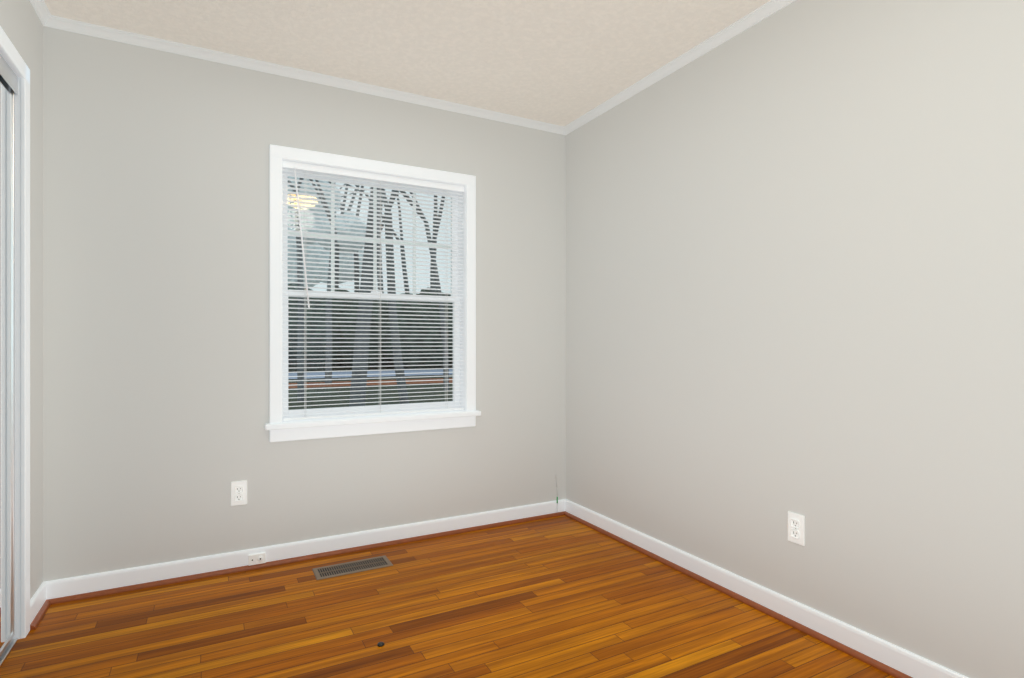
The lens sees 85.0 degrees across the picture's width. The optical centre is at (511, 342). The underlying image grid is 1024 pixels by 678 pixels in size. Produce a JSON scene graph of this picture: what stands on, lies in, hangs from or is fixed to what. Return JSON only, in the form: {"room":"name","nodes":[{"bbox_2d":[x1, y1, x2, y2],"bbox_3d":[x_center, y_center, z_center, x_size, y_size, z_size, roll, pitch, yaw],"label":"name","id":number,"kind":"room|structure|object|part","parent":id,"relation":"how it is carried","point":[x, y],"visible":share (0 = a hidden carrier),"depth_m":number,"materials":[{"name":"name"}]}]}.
{"room":"empty bedroom","nodes":[
{"label":"empty bedroom","id":0,"kind":"room"},
{"bbox_2d":[0,0,42,599],"bbox_3d":[-0.980,-0.133,0.394,0.115,2.440,4.320,0,0,-28],"label":"wall","id":1,"kind":"structure","parent":0,"point":[21,25],"depth_m":2.22,"materials":[{"name":"paint"}]},
{"bbox_2d":[29,0,56,27],"bbox_3d":[-0.914,-1.333,0.429,0.033,0.039,4.320,0,0,-28],"label":"crown molding","id":2,"kind":"structure","parent":1,"relation":"attached to","point":[40,7],"depth_m":2.27,"materials":[{"name":"paint"}]},
{"bbox_2d":[43,26,565,581],"bbox_3d":[-1.216,-0.133,2.808,3.450,2.440,0.160,0,0,-28],"label":"wall","id":3,"kind":"structure","parent":0,"point":[155,300],"depth_m":2.63,"materials":[{"name":"paint"}]},
{"bbox_2d":[231,480,246,505],"bbox_3d":[-1.302,0.721,2.665,0.070,0.115,0.012,0,0,-28],"label":"electrical outlet","id":4,"kind":"object","parent":3,"relation":"attached to","point":[238,492],"visible":1,"depth_m":2.66,"materials":[{"name":"plastic"}]},
{"bbox_2d":[38,512,561,614],"bbox_3d":[-0.804,1.078,2.914,2.550,0.018,0.018,0,0,-28],"label":"trim","id":5,"kind":"structure","parent":3,"relation":"attached to","point":[46,605],"depth_m":2.72,"materials":[{"name":"brown wood"}]},
{"bbox_2d":[34,499,565,610],"bbox_3d":[-0.810,1.042,2.929,2.580,0.090,0.013,0,0,-28],"label":"baseboard","id":6,"kind":"structure","parent":3,"relation":"attached to","point":[70,586],"depth_m":2.74,"materials":[{"name":"white wood"}]},
{"bbox_2d":[248,552,265,565],"bbox_3d":[-1.226,1.044,2.688,0.076,0.050,0.016,0,0,-28],"label":"phone jack","id":7,"kind":"object","parent":6,"relation":"attached to","point":[257,558],"visible":1,"depth_m":2.68,"materials":[{"name":"plastic"}]},
{"bbox_2d":[55,16,564,134],"bbox_3d":[-0.792,-1.333,2.926,2.490,0.039,0.033,0,0,-28],"label":"crown molding","id":8,"kind":"structure","parent":3,"relation":"attached to","point":[65,24],"depth_m":2.75,"materials":[{"name":"paint"}]},
{"bbox_2d":[265,144,480,441],"bbox_3d":[-0.724,-0.237,3.034,1.144,1.452,0.184,0,0,-28],"label":"window","id":9,"kind":"structure","parent":3,"relation":"in","point":[277,154],"depth_m":2.99,"materials":[{"name":"white wood"}]},
{"bbox_3d":[-0.761,-0.568,3.103,0.980,0.668,0.028,0,0,-28],"label":"window sash upper","id":10,"kind":"part","parent":9,"relation":"part of","materials":[{"name":"white wood"}]},
{"bbox_3d":[-0.745,0.064,3.075,0.980,0.664,0.028,0,0,-28],"label":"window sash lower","id":11,"kind":"part","parent":9,"relation":"part of","materials":[{"name":"white wood"}]},
{"bbox_3d":[-0.709,0.443,3.006,1.144,0.092,0.121,0,0,-28],"label":"window stool apron","id":12,"kind":"part","parent":9,"relation":"part of","materials":[{"name":"white wood"}]},
{"bbox_2d":[282,159,465,410],"bbox_3d":[-0.747,-0.244,3.077,1.004,1.338,0.190,0,0,-28],"label":"liner","id":13,"kind":"object","parent":3,"relation":"in","point":[463,340],"visible":0.23,"depth_m":3.25,"materials":[{"name":"white plastic"}]},
{"bbox_2d":[282,160,463,420],"bbox_3d":[-0.713,-0.255,3.015,0.978,1.295,0.028,0,0,-28],"label":"window blind","id":14,"kind":"object","parent":13,"relation":"attached to","point":[363,175],"depth_m":2.99,"materials":[{"name":"white plastic"}]},
{"bbox_2d":[294,167,309,307],"bbox_3d":[-1.051,-0.522,2.793,0.071,0.709,0.047,0,0,-28],"label":"tilt wand","id":15,"kind":"object","parent":14,"relation":"hanging from","point":[301,238],"visible":1,"depth_m":2.79,"materials":[{"name":"white plastic"}]},
{"bbox_2d":[304,170,305,417],"bbox_3d":[-1.047,-0.244,2.836,0.008,1.250,0.028,0,0,-28],"label":"cord","id":16,"kind":"object","parent":14,"relation":"hanging from","point":[305,299],"depth_m":2.82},
{"bbox_3d":[-0.713,-0.246,3.015,0.976,1.230,0.025,0,0,-28],"label":"window blind slats","id":17,"kind":"part","parent":14,"relation":"part of","materials":[{"name":"white plastic"}]},
{"bbox_2d":[380,180,380,412],"bbox_3d":[-0.711,-0.244,3.016,0.008,1.250,0.028,0,0,-28],"label":"cord","id":18,"kind":"object","parent":14,"relation":"hanging from","point":[380,180],"depth_m":3.00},
{"bbox_2d":[44,0,769,125],"bbox_3d":[-0.087,-1.413,0.872,3.610,0.120,4.640,0,0,-28],"label":"ceiling","id":19,"kind":"structure","parent":0,"point":[561,62],"depth_m":2.48,"materials":[{"name":"beige paint"}]},
{"bbox_2d":[0,515,894,677],"bbox_3d":[-0.087,1.147,0.872,3.610,0.120,4.640,0,0,-28],"label":"floor","id":20,"kind":"structure","parent":0,"point":[563,596],"depth_m":2.15,"materials":[{"name":"brown wood"}]},
{"bbox_2d":[0,54,17,665],"bbox_3d":[-1.471,0.059,1.359,0.056,2.055,1.525,0,0,-28],"label":"rails","id":21,"kind":"object","parent":20,"relation":"on","point":[8,75],"visible":0.83,"depth_m":1.96,"materials":[{"name":"metal"}]},
{"bbox_2d":[0,75,14,655],"bbox_3d":[-1.635,0.057,1.691,0.016,2.025,0.782,0,0,-28],"label":"mirror panel","id":22,"kind":"object","parent":21,"relation":"attached to","point":[7,363],"visible":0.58,"depth_m":1.98,"materials":[{"name":"silver metal"}]},
{"bbox_2d":[312,555,392,579],"bbox_3d":[-0.767,1.085,2.696,0.356,0.004,0.142,0,0,-28],"label":"floor vent","id":23,"kind":"object","parent":20,"relation":"in","point":[340,569],"visible":1,"depth_m":2.69,"materials":[{"name":"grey metal"}]},
{"bbox_2d":[566,0,1023,677],"bbox_3d":[1.433,-0.133,1.687,0.160,2.440,4.640,0,0,-28],"label":"wall","id":24,"kind":"structure","parent":0,"point":[794,256],"depth_m":2.04,"materials":[{"name":"paint"}]},
{"bbox_2d":[565,0,795,134],"bbox_3d":[1.347,-1.333,1.641,0.033,0.039,4.320,0,0,-28],"label":"crown molding","id":25,"kind":"structure","parent":24,"relation":"attached to","point":[724,35],"depth_m":2.62,"materials":[{"name":"paint"}]},
{"bbox_2d":[562,511,912,677],"bbox_3d":[1.343,1.078,1.639,0.018,0.018,4.294,0,0,-28],"label":"trim","id":26,"kind":"structure","parent":24,"relation":"attached to","point":[862,657],"depth_m":2.26,"materials":[{"name":"brown wood"}]},
{"bbox_2d":[566,499,967,677],"bbox_3d":[1.356,1.042,1.646,0.013,0.090,4.320,0,0,-28],"label":"baseboard","id":27,"kind":"structure","parent":24,"relation":"attached to","point":[906,662],"depth_m":2.18,"materials":[{"name":"white wood"}]},
{"bbox_2d":[788,511,804,545],"bbox_3d":[1.089,0.716,2.146,0.012,0.115,0.070,0,0,-28],"label":"electrical outlet","id":28,"kind":"object","parent":24,"relation":"attached to","point":[796,528],"visible":1,"depth_m":2.14,"materials":[{"name":"plastic"}]},
{"label":"outside","id":29,"kind":"structure","parent":0,"visible":0},
{"bbox_2d":[288,362,452,409],"bbox_3d":[-12.872,0.037,34.588,130.000,3.300,66.870,0,0,-28],"label":"ground","id":30,"kind":"structure","parent":29,"point":[339,402],"depth_m":17.45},
{"bbox_2d":[288,176,452,406],"bbox_3d":[-3.508,-12.097,32.941,46.385,28.333,60.451,0,0,-28],"label":"trees","id":31,"kind":"object","parent":30,"relation":"on","point":[354,381],"depth_m":27.75,"materials":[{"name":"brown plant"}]},
{"bbox_3d":[-1.332,-0.133,0.205,0.685,2.440,4.320,0,0,-28],"label":"wall","id":32,"kind":"structure","parent":0,"visible":0},
{"bbox_2d":[0,26,29,638],"bbox_3d":[-1.484,0.030,1.351,0.131,2.113,1.641,0,0,-28],"label":"trim","id":33,"kind":"structure","parent":32,"relation":"attached to","point":[11,56],"depth_m":2.05,"materials":[{"name":"white wood"}]}
]}

